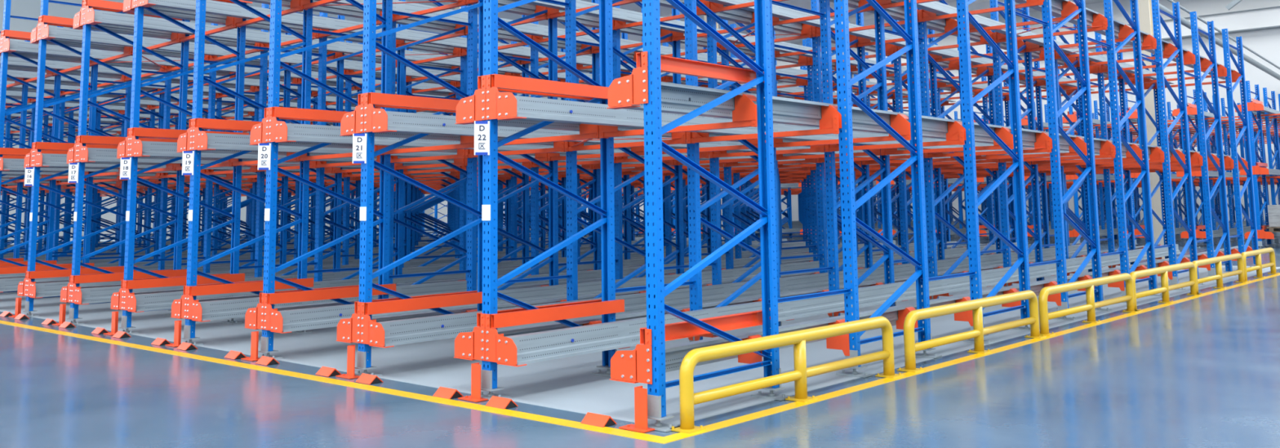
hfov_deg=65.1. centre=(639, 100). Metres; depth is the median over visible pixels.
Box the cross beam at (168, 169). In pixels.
[137,163,173,173]
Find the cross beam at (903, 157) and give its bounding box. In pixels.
[816,153,924,163]
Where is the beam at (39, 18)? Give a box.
[38,16,73,27]
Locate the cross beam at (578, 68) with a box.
[576,57,636,70]
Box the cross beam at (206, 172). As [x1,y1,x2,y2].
[203,165,254,175]
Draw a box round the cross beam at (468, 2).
[466,0,478,4]
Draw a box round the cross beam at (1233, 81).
[1155,74,1240,88]
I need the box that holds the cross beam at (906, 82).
[852,81,907,88]
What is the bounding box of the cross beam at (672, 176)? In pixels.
[662,174,702,177]
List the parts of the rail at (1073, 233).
plate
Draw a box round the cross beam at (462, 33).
[395,25,466,48]
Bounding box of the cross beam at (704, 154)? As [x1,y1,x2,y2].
[613,151,709,163]
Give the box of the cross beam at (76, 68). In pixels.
[51,65,91,75]
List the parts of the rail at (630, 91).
plate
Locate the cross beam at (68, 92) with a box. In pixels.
[60,88,90,96]
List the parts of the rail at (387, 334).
plate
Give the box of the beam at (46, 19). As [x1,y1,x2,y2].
[40,15,73,26]
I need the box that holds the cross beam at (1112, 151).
[999,146,1115,162]
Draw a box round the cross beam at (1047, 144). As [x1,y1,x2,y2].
[924,138,1051,158]
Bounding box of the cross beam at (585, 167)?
[520,164,592,173]
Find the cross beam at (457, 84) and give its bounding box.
[454,72,509,87]
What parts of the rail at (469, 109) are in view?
plate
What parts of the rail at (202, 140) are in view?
plate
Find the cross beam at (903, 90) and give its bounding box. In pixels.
[866,84,933,94]
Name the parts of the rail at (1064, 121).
plate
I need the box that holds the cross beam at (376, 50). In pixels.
[334,48,381,58]
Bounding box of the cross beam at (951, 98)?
[925,91,981,102]
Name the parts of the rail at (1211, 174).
plate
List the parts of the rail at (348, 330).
plate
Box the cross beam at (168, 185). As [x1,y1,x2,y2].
[145,182,176,187]
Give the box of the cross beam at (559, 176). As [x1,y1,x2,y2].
[504,173,560,179]
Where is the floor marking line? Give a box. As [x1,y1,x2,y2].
[0,272,1279,444]
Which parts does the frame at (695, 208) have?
post, post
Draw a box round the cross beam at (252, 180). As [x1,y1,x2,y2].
[250,177,293,182]
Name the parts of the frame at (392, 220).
post, post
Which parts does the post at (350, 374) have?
plate, plate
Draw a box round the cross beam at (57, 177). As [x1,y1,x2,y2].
[46,175,68,180]
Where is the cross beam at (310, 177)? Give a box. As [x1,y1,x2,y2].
[293,175,343,180]
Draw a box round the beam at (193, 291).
[186,278,313,296]
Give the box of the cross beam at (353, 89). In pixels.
[311,85,356,96]
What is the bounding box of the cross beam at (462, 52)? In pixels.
[458,34,528,56]
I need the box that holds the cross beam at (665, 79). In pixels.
[662,75,704,82]
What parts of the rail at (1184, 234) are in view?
plate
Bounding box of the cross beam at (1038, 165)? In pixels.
[976,164,1057,168]
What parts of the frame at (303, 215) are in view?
plate, post, plate, post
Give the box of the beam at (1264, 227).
[1260,225,1269,230]
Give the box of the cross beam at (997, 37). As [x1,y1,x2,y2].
[992,17,1106,43]
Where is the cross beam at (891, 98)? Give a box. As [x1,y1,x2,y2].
[833,97,893,104]
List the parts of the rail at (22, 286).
plate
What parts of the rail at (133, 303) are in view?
plate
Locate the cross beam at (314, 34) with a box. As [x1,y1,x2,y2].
[257,28,318,51]
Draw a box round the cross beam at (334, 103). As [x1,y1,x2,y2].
[325,98,356,106]
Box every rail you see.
[0,36,454,97]
[0,56,445,97]
[0,64,356,98]
[0,156,582,179]
[0,238,688,277]
[0,238,724,279]
[0,239,724,292]
[1,35,560,99]
[1,170,561,180]
[1,171,448,180]
[1,175,444,183]
[1,177,477,183]
[1,178,426,184]
[1,180,439,185]
[3,183,395,188]
[3,236,530,258]
[3,237,440,255]
[3,237,480,257]
[4,106,333,125]
[4,115,189,127]
[4,124,121,133]
[4,126,119,133]
[4,128,119,135]
[4,135,67,140]
[4,235,378,248]
[4,236,442,254]
[4,244,310,257]
[5,90,254,113]
[5,96,249,114]
[5,98,333,123]
[6,77,452,115]
[6,80,452,115]
[6,87,313,109]
[6,174,642,183]
[7,69,453,114]
[7,184,265,188]
[7,185,377,189]
[7,235,293,245]
[7,235,329,247]
[8,182,379,187]
[8,188,351,191]
[8,237,394,251]
[9,235,444,253]
[10,113,189,125]
[10,118,249,133]
[10,187,448,191]
[10,234,423,250]
[11,103,333,124]
[17,240,755,296]
[18,111,189,122]
[18,122,249,134]
[19,235,425,250]
[22,181,295,186]
[23,149,584,179]
[23,237,540,261]
[26,239,786,297]
[30,23,453,84]
[32,149,545,177]
[35,236,547,259]
[39,22,478,83]
[56,239,589,264]
[57,237,586,262]
[59,240,822,302]
[66,143,740,177]
[71,241,827,304]
[72,7,588,84]
[77,142,740,176]
[83,5,599,82]
[93,237,643,267]
[94,237,636,263]
[97,240,639,267]
[110,241,859,310]
[116,136,724,173]
[122,0,877,109]
[123,240,895,312]
[129,136,750,173]
[135,0,892,108]
[170,243,914,319]
[176,128,791,171]
[186,241,957,321]
[191,127,825,170]
[241,0,930,103]
[244,243,995,329]
[249,117,874,168]
[263,242,1017,333]
[268,116,911,167]
[300,0,955,103]
[336,243,1081,342]
[340,105,957,165]
[360,244,1102,347]
[364,103,1013,165]
[440,0,1004,97]
[453,244,1162,360]
[455,88,1030,159]
[484,244,1186,366]
[485,87,1170,161]
[511,0,1008,98]
[607,66,1247,168]
[609,244,1253,384]
[622,187,672,191]
[622,222,800,232]
[659,0,1075,93]
[670,316,902,434]
[704,0,1094,92]
[722,220,913,230]
[739,184,793,188]
[755,222,913,233]
[780,182,801,187]
[782,220,965,232]
[810,221,994,235]
[829,0,1154,87]
[866,220,1029,233]
[875,0,1174,86]
[890,179,924,185]
[892,221,1050,235]
[897,289,1046,372]
[928,178,986,183]
[935,221,1103,235]
[976,177,1031,182]
[978,220,1143,236]
[1014,0,1239,80]
[1021,118,1176,142]
[1022,124,1101,137]
[1024,175,1073,182]
[1026,221,1179,236]
[1038,272,1138,336]
[1062,114,1196,143]
[1066,174,1102,181]
[1069,222,1179,237]
[1071,114,1211,142]
[1074,173,1133,180]
[1077,221,1217,235]
[1115,112,1244,141]
[1125,262,1200,311]
[1126,111,1258,142]
[1130,173,1187,178]
[1133,219,1264,237]
[1172,108,1279,139]
[1176,171,1217,177]
[1180,225,1246,238]
[1186,106,1279,134]
[1188,253,1248,295]
[1191,170,1262,177]
[1195,224,1267,238]
[1235,102,1279,124]
[1240,165,1275,176]
[1240,247,1278,281]
[1244,230,1259,239]
[1248,102,1279,116]
[1253,165,1279,175]
[1258,230,1279,239]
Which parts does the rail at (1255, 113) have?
plate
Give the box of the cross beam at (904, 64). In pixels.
[850,53,929,71]
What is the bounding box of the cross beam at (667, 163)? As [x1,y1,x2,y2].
[591,160,674,168]
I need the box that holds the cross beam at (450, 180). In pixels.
[417,179,454,183]
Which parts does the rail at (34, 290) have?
plate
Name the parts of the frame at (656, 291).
post, plate, post, plate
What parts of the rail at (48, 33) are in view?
plate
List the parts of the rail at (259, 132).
plate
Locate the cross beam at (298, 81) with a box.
[295,75,336,84]
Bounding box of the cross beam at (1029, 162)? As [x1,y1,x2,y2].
[934,157,1031,168]
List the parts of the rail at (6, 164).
plate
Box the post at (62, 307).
[52,303,66,325]
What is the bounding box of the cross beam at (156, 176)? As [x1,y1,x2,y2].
[119,173,158,181]
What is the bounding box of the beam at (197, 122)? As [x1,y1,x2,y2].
[192,118,293,130]
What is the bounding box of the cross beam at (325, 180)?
[310,177,355,182]
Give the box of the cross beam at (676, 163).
[674,158,756,165]
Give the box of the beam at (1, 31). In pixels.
[0,31,30,40]
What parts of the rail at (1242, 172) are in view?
plate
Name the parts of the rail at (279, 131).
plate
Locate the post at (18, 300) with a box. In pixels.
[8,297,22,317]
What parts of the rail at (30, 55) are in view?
plate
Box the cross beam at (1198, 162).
[1104,156,1202,168]
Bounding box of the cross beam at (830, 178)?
[779,177,831,181]
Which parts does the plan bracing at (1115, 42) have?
rod, rod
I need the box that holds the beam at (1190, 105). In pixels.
[1186,102,1196,107]
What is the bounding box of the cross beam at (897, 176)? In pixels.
[896,173,963,177]
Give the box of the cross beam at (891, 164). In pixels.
[810,163,898,169]
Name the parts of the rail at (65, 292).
plate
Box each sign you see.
[24,167,34,186]
[67,163,79,182]
[120,157,131,179]
[182,151,194,175]
[257,143,271,169]
[352,133,366,163]
[474,120,489,155]
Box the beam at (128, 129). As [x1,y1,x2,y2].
[127,128,177,138]
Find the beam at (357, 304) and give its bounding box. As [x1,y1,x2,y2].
[354,290,477,314]
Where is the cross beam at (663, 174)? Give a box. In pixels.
[622,173,664,177]
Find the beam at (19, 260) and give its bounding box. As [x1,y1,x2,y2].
[0,257,23,262]
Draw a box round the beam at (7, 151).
[0,147,67,155]
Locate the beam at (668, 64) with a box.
[635,51,764,83]
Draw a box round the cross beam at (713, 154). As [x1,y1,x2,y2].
[709,144,824,158]
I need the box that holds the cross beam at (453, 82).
[411,80,454,93]
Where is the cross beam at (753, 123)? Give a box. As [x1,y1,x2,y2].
[599,104,757,138]
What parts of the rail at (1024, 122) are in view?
plate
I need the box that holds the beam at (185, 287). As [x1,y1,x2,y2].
[182,278,297,295]
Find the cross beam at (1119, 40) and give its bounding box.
[1025,29,1134,52]
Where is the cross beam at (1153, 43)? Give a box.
[1053,38,1156,59]
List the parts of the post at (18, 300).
plate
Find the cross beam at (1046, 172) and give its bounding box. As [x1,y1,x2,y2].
[986,172,1057,176]
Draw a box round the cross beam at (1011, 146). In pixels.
[880,134,1013,155]
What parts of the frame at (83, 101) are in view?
plate, post, post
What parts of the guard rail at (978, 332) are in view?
plate, rail, post, plate, plate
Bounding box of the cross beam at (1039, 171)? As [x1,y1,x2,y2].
[976,170,1040,174]
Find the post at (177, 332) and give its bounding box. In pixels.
[164,320,181,346]
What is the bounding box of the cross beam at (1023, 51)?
[929,44,1025,62]
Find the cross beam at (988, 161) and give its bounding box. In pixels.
[898,155,999,166]
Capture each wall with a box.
[0,139,433,236]
[433,0,1279,226]
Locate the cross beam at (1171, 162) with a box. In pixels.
[1083,155,1185,168]
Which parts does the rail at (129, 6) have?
plate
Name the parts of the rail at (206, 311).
plate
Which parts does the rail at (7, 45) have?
plate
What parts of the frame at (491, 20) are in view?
post, plate, plate, post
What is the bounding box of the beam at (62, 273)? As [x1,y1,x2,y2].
[27,266,137,279]
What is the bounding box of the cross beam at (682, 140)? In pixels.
[564,132,686,151]
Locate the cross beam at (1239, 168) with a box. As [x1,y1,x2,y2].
[1160,162,1248,172]
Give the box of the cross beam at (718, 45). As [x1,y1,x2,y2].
[663,42,720,57]
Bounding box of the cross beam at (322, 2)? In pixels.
[300,0,341,9]
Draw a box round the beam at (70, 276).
[69,269,173,283]
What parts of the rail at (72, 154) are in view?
plate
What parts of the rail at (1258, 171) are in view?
plate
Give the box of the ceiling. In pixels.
[0,0,1113,73]
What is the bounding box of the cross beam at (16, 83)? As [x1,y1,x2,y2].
[6,78,22,88]
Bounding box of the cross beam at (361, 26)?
[316,15,382,38]
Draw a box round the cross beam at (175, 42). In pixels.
[129,35,181,54]
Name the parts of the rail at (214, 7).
plate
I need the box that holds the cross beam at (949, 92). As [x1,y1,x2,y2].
[893,91,959,98]
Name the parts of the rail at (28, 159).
plate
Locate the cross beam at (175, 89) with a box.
[157,84,193,94]
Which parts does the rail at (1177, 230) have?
plate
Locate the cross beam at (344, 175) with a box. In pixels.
[342,169,395,177]
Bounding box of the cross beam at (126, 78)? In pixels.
[123,65,162,81]
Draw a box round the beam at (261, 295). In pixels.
[259,284,377,303]
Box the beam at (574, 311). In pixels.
[484,299,624,328]
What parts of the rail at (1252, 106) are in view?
plate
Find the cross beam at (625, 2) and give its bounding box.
[546,0,642,18]
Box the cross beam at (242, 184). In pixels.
[241,182,266,186]
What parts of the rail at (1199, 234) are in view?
plate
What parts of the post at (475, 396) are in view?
plate, plate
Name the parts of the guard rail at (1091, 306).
plate, rail, post, plate, plate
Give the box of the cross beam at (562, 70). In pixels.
[509,69,565,77]
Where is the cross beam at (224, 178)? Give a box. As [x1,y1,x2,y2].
[200,173,232,181]
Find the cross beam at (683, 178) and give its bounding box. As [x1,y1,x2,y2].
[682,175,740,179]
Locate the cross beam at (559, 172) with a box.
[509,171,565,176]
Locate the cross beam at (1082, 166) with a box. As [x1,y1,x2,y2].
[993,164,1083,170]
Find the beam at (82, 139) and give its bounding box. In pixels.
[78,135,177,144]
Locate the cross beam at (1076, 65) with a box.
[987,63,1077,75]
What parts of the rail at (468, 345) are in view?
plate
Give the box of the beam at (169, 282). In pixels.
[124,273,244,288]
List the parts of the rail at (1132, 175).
plate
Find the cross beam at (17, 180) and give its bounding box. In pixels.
[13,175,46,182]
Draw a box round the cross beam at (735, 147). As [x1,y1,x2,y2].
[662,144,758,154]
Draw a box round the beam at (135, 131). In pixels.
[130,127,248,137]
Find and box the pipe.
[1155,1,1279,80]
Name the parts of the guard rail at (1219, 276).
post, rail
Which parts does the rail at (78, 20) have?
plate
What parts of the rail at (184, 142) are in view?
plate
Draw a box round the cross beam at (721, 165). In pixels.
[642,163,723,170]
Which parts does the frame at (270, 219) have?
plate, post, post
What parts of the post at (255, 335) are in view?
plate, plate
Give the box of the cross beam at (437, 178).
[413,175,453,180]
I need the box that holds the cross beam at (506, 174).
[453,173,510,178]
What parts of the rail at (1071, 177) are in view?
plate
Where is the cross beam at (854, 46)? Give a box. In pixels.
[774,36,857,57]
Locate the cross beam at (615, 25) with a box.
[612,0,706,30]
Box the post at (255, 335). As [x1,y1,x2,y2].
[240,331,259,361]
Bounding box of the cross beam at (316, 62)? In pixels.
[282,51,334,68]
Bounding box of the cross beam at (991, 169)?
[915,168,992,173]
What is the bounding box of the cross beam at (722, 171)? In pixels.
[664,170,733,175]
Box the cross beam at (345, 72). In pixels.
[343,59,396,75]
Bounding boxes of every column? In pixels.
[290,11,302,234]
[703,15,722,238]
[1137,0,1166,259]
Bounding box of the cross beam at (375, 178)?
[354,177,379,180]
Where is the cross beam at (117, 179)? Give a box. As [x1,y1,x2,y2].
[84,175,119,182]
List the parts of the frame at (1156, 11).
post, plate, post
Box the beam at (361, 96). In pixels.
[357,93,456,113]
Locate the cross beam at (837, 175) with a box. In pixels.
[779,173,839,177]
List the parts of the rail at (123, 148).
plate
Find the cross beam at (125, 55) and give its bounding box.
[89,49,133,66]
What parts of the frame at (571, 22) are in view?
post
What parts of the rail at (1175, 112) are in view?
plate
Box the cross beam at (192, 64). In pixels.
[162,54,208,72]
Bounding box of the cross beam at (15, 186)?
[0,182,26,188]
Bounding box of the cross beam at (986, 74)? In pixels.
[912,66,988,83]
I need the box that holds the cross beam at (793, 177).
[749,177,804,180]
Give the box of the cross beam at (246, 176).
[241,173,281,178]
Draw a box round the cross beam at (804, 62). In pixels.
[775,56,807,69]
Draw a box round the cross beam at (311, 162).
[254,160,313,172]
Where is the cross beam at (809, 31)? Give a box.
[720,26,812,49]
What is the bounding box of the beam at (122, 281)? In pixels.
[120,273,230,288]
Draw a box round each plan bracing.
[105,55,204,69]
[244,164,311,168]
[320,0,462,6]
[355,53,456,57]
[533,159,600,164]
[567,137,680,146]
[701,30,808,44]
[930,147,1045,154]
[994,21,1102,39]
[1057,42,1151,56]
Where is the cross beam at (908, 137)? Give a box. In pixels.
[773,122,911,147]
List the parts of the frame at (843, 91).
post, plate, post, plate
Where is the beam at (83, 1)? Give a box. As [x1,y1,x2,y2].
[81,0,182,20]
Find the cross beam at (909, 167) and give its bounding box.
[853,164,934,171]
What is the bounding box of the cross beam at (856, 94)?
[801,90,862,100]
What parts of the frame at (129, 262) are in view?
plate, post, plate, post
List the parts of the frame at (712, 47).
post, post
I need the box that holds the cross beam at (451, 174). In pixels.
[405,171,459,177]
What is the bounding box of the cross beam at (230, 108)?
[205,106,235,112]
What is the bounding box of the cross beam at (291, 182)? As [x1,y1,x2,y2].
[277,178,310,184]
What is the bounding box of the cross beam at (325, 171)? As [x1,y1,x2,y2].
[279,167,333,176]
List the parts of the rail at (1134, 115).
plate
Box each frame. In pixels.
[0,0,99,293]
[0,26,63,297]
[0,40,30,293]
[0,103,73,257]
[0,115,48,254]
[0,116,18,244]
[0,137,28,244]
[0,139,17,238]
[4,130,45,247]
[22,0,139,316]
[22,129,78,248]
[23,102,101,260]
[43,126,102,248]
[52,91,126,261]
[58,196,102,241]
[66,6,190,324]
[66,122,120,250]
[82,194,116,240]
[89,118,150,251]
[91,88,164,263]
[98,195,139,243]
[115,113,178,253]
[115,134,155,244]
[118,35,200,266]
[119,2,246,334]
[134,194,172,240]
[137,137,187,246]
[145,109,208,254]
[152,195,189,239]
[158,39,238,270]
[163,127,213,245]
[180,0,312,345]
[182,103,235,255]
[198,193,232,242]
[199,129,232,245]
[203,22,291,273]
[211,97,276,256]
[217,129,265,248]
[221,191,264,243]
[223,195,246,238]
[245,195,283,235]
[246,132,291,242]
[248,115,302,249]
[250,91,317,259]
[254,3,344,277]
[257,0,392,359]
[275,191,311,243]
[286,123,336,249]
[293,43,363,261]
[307,190,350,245]
[308,194,333,239]
[310,200,343,235]
[314,0,405,281]
[320,106,373,251]
[323,192,356,239]
[340,191,382,246]
[342,40,412,265]
[350,191,379,241]
[354,0,483,376]
[373,110,416,252]
[373,186,418,247]
[377,193,395,235]
[388,0,467,284]
[391,190,421,241]
[393,192,423,237]
[402,28,459,267]
[405,93,455,255]
[411,112,452,231]
[418,187,450,242]
[421,191,448,238]
[422,200,447,235]
[424,204,437,234]
[434,195,447,235]
[447,201,448,234]
[448,191,477,234]
[449,186,477,243]
[452,112,497,248]
[454,60,511,258]
[459,5,528,270]
[466,3,558,291]
[476,192,506,235]
[480,0,617,399]
[497,61,545,251]
[502,186,529,244]
[502,193,518,235]
[502,200,506,226]
[511,40,566,259]
[518,188,547,240]
[521,190,540,235]
[530,0,601,275]
[538,183,561,245]
[547,71,593,249]
[558,186,591,241]
[564,0,645,301]
[576,26,630,262]
[579,182,591,247]
[582,193,587,237]
[612,1,684,279]
[622,62,644,251]
[622,186,635,240]
[622,186,644,234]
[622,192,639,237]
[629,182,665,247]
[640,8,688,264]
[642,0,792,431]
[643,184,675,233]
[662,42,711,256]
[671,182,688,238]
[671,197,673,235]
[672,183,675,238]
[682,84,721,248]
[684,0,782,342]
[700,190,725,244]
[702,183,734,239]
[703,197,724,237]
[706,13,781,284]
[720,19,781,269]
[729,23,782,258]
[737,57,782,251]
[737,188,758,236]
[746,81,782,245]
[750,182,782,240]
[781,187,793,239]
[781,188,791,226]
[782,191,789,235]
[797,182,811,221]
[798,85,833,239]
[798,193,811,222]
[799,192,801,222]
[800,66,839,245]
[800,180,815,223]
[802,39,842,253]
[806,21,858,261]
[810,0,872,273]
[819,0,896,317]
[834,0,942,377]
[839,186,858,227]
[853,74,882,242]
[860,180,876,223]
[865,52,901,248]
[866,191,882,225]
[875,180,897,239]
[877,55,920,253]
[890,184,905,239]
[890,191,906,222]
[892,19,944,264]
[906,188,912,238]
[916,0,977,299]
[924,71,950,242]
[934,192,951,224]
[935,43,966,248]
[948,186,964,237]
[950,191,952,221]
[950,193,963,222]
[954,111,980,239]
[956,0,1039,343]
[956,36,1002,257]
[974,106,995,243]
[977,187,986,225]
[981,75,1017,244]
[981,188,994,218]
[982,115,999,239]
[989,0,1044,287]
[995,188,1010,222]
[999,108,1011,228]
[1011,54,1049,248]
[1020,102,1043,244]
[1025,115,1045,239]
[1034,129,1048,222]
[1040,175,1050,221]
[1041,0,1111,319]
[1044,104,1070,242]
[1048,16,1092,275]
[1054,64,1088,245]
[1068,97,1094,243]
[1068,108,1082,239]
[1092,113,1111,237]
[1093,100,1118,243]
[1094,31,1135,268]
[1100,173,1106,221]
[1103,0,1161,302]
[1119,105,1141,240]
[1125,93,1146,246]
[1132,133,1143,222]
[1133,133,1140,220]
[1136,53,1168,261]
[1151,0,1205,290]
[1166,102,1188,240]
[1166,115,1174,223]
[1172,117,1190,223]
[1185,86,1206,247]
[1188,120,1204,225]
[1190,11,1238,275]
[1190,123,1203,222]
[1202,92,1226,244]
[1204,138,1217,221]
[1208,127,1221,222]
[1220,97,1245,241]
[1221,126,1235,222]
[1222,28,1258,271]
[1235,129,1248,222]
[1236,102,1253,226]
[1245,80,1274,248]
[1252,117,1269,224]
[1262,87,1279,244]
[1269,124,1279,204]
[1278,93,1279,111]
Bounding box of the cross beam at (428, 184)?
[422,182,451,185]
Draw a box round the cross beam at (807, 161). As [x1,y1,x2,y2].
[723,158,816,167]
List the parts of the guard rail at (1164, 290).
post, rail, plate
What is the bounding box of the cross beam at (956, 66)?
[880,60,959,76]
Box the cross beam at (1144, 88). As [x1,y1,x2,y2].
[1084,82,1155,94]
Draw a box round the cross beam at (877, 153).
[776,149,880,159]
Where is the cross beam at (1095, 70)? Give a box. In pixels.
[1012,65,1098,80]
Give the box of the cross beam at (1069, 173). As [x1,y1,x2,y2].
[1008,173,1080,177]
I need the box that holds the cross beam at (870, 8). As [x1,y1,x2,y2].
[772,6,875,26]
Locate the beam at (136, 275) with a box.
[71,269,186,283]
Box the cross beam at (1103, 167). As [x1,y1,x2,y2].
[1017,166,1104,171]
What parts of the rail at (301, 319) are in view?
plate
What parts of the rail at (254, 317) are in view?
plate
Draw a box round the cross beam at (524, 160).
[464,152,548,165]
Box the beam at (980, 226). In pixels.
[978,224,995,228]
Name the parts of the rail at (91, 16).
plate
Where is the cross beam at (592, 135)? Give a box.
[502,124,599,146]
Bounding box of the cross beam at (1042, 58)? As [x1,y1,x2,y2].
[959,53,1050,69]
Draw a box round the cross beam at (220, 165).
[173,159,230,170]
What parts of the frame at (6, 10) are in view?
post, post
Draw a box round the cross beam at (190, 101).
[186,97,213,103]
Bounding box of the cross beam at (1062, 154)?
[975,142,1087,159]
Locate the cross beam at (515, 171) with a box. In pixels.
[458,169,520,175]
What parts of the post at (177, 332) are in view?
plate, plate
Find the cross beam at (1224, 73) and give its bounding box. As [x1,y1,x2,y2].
[1137,67,1226,83]
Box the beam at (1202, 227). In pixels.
[1197,225,1205,229]
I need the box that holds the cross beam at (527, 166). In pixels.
[457,161,530,171]
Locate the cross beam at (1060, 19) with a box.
[968,6,1079,32]
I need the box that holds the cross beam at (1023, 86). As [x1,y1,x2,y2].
[972,79,1035,92]
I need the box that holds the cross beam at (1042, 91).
[982,88,1052,97]
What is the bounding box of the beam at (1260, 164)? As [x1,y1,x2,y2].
[1257,162,1267,167]
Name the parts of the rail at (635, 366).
plate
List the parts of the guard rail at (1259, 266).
post, rail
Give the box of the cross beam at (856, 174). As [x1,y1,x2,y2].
[855,171,911,175]
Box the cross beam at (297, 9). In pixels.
[234,0,302,27]
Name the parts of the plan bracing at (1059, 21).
rod, rod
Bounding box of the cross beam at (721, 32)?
[671,26,755,41]
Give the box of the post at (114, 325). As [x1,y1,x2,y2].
[103,311,118,335]
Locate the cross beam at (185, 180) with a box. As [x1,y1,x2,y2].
[153,177,190,183]
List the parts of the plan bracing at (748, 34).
rod, rod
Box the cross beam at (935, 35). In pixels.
[857,24,958,47]
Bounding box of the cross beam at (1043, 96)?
[1004,88,1075,101]
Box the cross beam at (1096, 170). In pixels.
[1041,168,1125,173]
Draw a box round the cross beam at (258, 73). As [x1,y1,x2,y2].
[244,67,282,78]
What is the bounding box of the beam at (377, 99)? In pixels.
[364,92,459,111]
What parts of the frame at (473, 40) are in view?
post, post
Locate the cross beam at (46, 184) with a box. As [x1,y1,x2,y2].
[24,183,49,186]
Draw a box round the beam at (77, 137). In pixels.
[75,135,118,145]
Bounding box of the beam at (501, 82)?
[485,74,608,99]
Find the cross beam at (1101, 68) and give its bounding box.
[1098,54,1195,72]
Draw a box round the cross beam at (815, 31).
[812,9,918,37]
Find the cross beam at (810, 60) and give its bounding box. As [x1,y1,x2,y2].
[807,44,893,65]
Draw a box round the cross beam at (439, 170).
[403,168,457,173]
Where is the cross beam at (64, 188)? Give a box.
[62,185,85,189]
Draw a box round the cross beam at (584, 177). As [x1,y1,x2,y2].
[546,176,592,179]
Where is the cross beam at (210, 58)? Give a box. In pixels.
[206,42,260,61]
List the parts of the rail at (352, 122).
plate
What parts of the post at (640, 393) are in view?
plate, plate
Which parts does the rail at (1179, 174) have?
plate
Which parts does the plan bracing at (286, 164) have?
rod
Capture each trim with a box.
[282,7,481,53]
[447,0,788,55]
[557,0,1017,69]
[777,25,1279,82]
[792,7,1279,72]
[1127,5,1279,25]
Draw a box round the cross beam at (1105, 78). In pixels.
[1035,71,1119,86]
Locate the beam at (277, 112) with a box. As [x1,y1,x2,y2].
[269,106,349,121]
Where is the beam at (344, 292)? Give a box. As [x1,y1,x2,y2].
[264,284,395,304]
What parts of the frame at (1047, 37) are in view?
post, plate, post, plate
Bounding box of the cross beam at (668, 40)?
[591,31,671,53]
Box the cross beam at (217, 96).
[215,85,254,98]
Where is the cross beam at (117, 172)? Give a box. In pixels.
[84,171,119,177]
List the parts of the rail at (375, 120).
plate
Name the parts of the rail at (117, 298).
plate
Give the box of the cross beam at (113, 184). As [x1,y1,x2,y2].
[97,181,120,186]
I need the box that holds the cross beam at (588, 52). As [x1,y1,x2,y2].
[520,45,591,64]
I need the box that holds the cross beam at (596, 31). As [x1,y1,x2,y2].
[528,28,599,43]
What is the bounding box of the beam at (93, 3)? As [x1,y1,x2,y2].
[84,0,123,11]
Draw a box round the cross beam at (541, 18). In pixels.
[465,7,547,35]
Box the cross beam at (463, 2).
[392,0,467,22]
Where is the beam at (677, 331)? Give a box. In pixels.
[640,309,770,345]
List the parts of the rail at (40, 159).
plate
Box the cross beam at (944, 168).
[889,167,964,172]
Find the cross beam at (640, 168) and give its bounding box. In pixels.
[577,166,643,173]
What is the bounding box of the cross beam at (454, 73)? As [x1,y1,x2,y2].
[405,69,459,82]
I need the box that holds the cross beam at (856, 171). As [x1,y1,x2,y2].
[806,169,878,175]
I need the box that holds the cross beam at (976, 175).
[928,174,986,177]
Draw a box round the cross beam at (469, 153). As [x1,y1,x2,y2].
[465,141,564,158]
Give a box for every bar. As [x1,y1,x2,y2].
[4,133,43,136]
[4,249,46,253]
[5,103,60,108]
[19,251,83,255]
[27,96,89,102]
[52,253,120,257]
[60,88,126,95]
[67,242,116,245]
[73,121,122,124]
[89,254,160,259]
[94,80,165,87]
[94,244,146,247]
[100,116,151,120]
[134,244,169,248]
[139,111,178,115]
[139,257,204,262]
[141,70,210,78]
[162,106,217,110]
[170,245,213,248]
[181,259,256,265]
[185,58,262,68]
[197,247,253,251]
[202,99,235,102]
[210,240,248,242]
[239,248,296,253]
[239,262,317,269]
[244,45,320,56]
[244,92,298,97]
[286,250,343,254]
[290,84,346,90]
[306,266,378,273]
[312,29,382,41]
[340,252,395,257]
[343,74,396,81]
[389,270,471,278]
[392,10,471,26]
[404,65,463,72]
[409,244,457,248]
[411,253,462,259]
[413,94,457,99]
[414,239,451,241]
[476,246,511,249]
[476,256,534,262]
[477,52,533,62]
[481,275,571,284]
[516,240,549,244]
[537,0,569,6]
[551,36,615,47]
[552,259,617,266]
[599,68,631,75]
[600,249,645,254]
[606,280,695,293]
[631,243,667,246]
[660,22,707,34]
[663,262,715,270]
[675,57,723,65]
[679,251,729,257]
[697,81,733,88]
[701,244,736,248]
[768,288,852,303]
[772,0,824,16]
[774,44,816,54]
[776,72,809,79]
[777,92,806,97]
[779,266,831,275]
[780,253,822,259]
[781,235,808,237]
[781,239,811,243]
[781,245,814,249]
[782,231,804,234]
[852,84,877,90]
[865,62,897,71]
[866,247,903,252]
[878,28,922,41]
[887,256,933,263]
[920,271,976,282]
[932,75,959,83]
[939,241,967,245]
[970,51,995,60]
[980,248,1006,253]
[1008,9,1048,25]
[1022,259,1062,267]
[1027,66,1044,72]
[1037,243,1061,247]
[1081,35,1111,48]
[1089,81,1101,86]
[1094,250,1124,257]
[1121,90,1135,95]
[1136,55,1159,64]
[1149,244,1173,248]
[1179,70,1198,78]
[1191,239,1208,243]
[1213,82,1230,88]
[1225,235,1240,238]
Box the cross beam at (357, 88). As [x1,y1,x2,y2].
[355,81,399,89]
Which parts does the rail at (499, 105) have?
plate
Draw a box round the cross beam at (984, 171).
[941,170,1013,174]
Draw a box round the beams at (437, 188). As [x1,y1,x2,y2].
[0,105,933,196]
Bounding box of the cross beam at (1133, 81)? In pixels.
[1058,77,1135,89]
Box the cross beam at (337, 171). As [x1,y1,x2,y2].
[333,164,395,173]
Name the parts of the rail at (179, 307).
plate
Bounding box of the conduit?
[1167,0,1279,69]
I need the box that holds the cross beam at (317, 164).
[313,155,382,168]

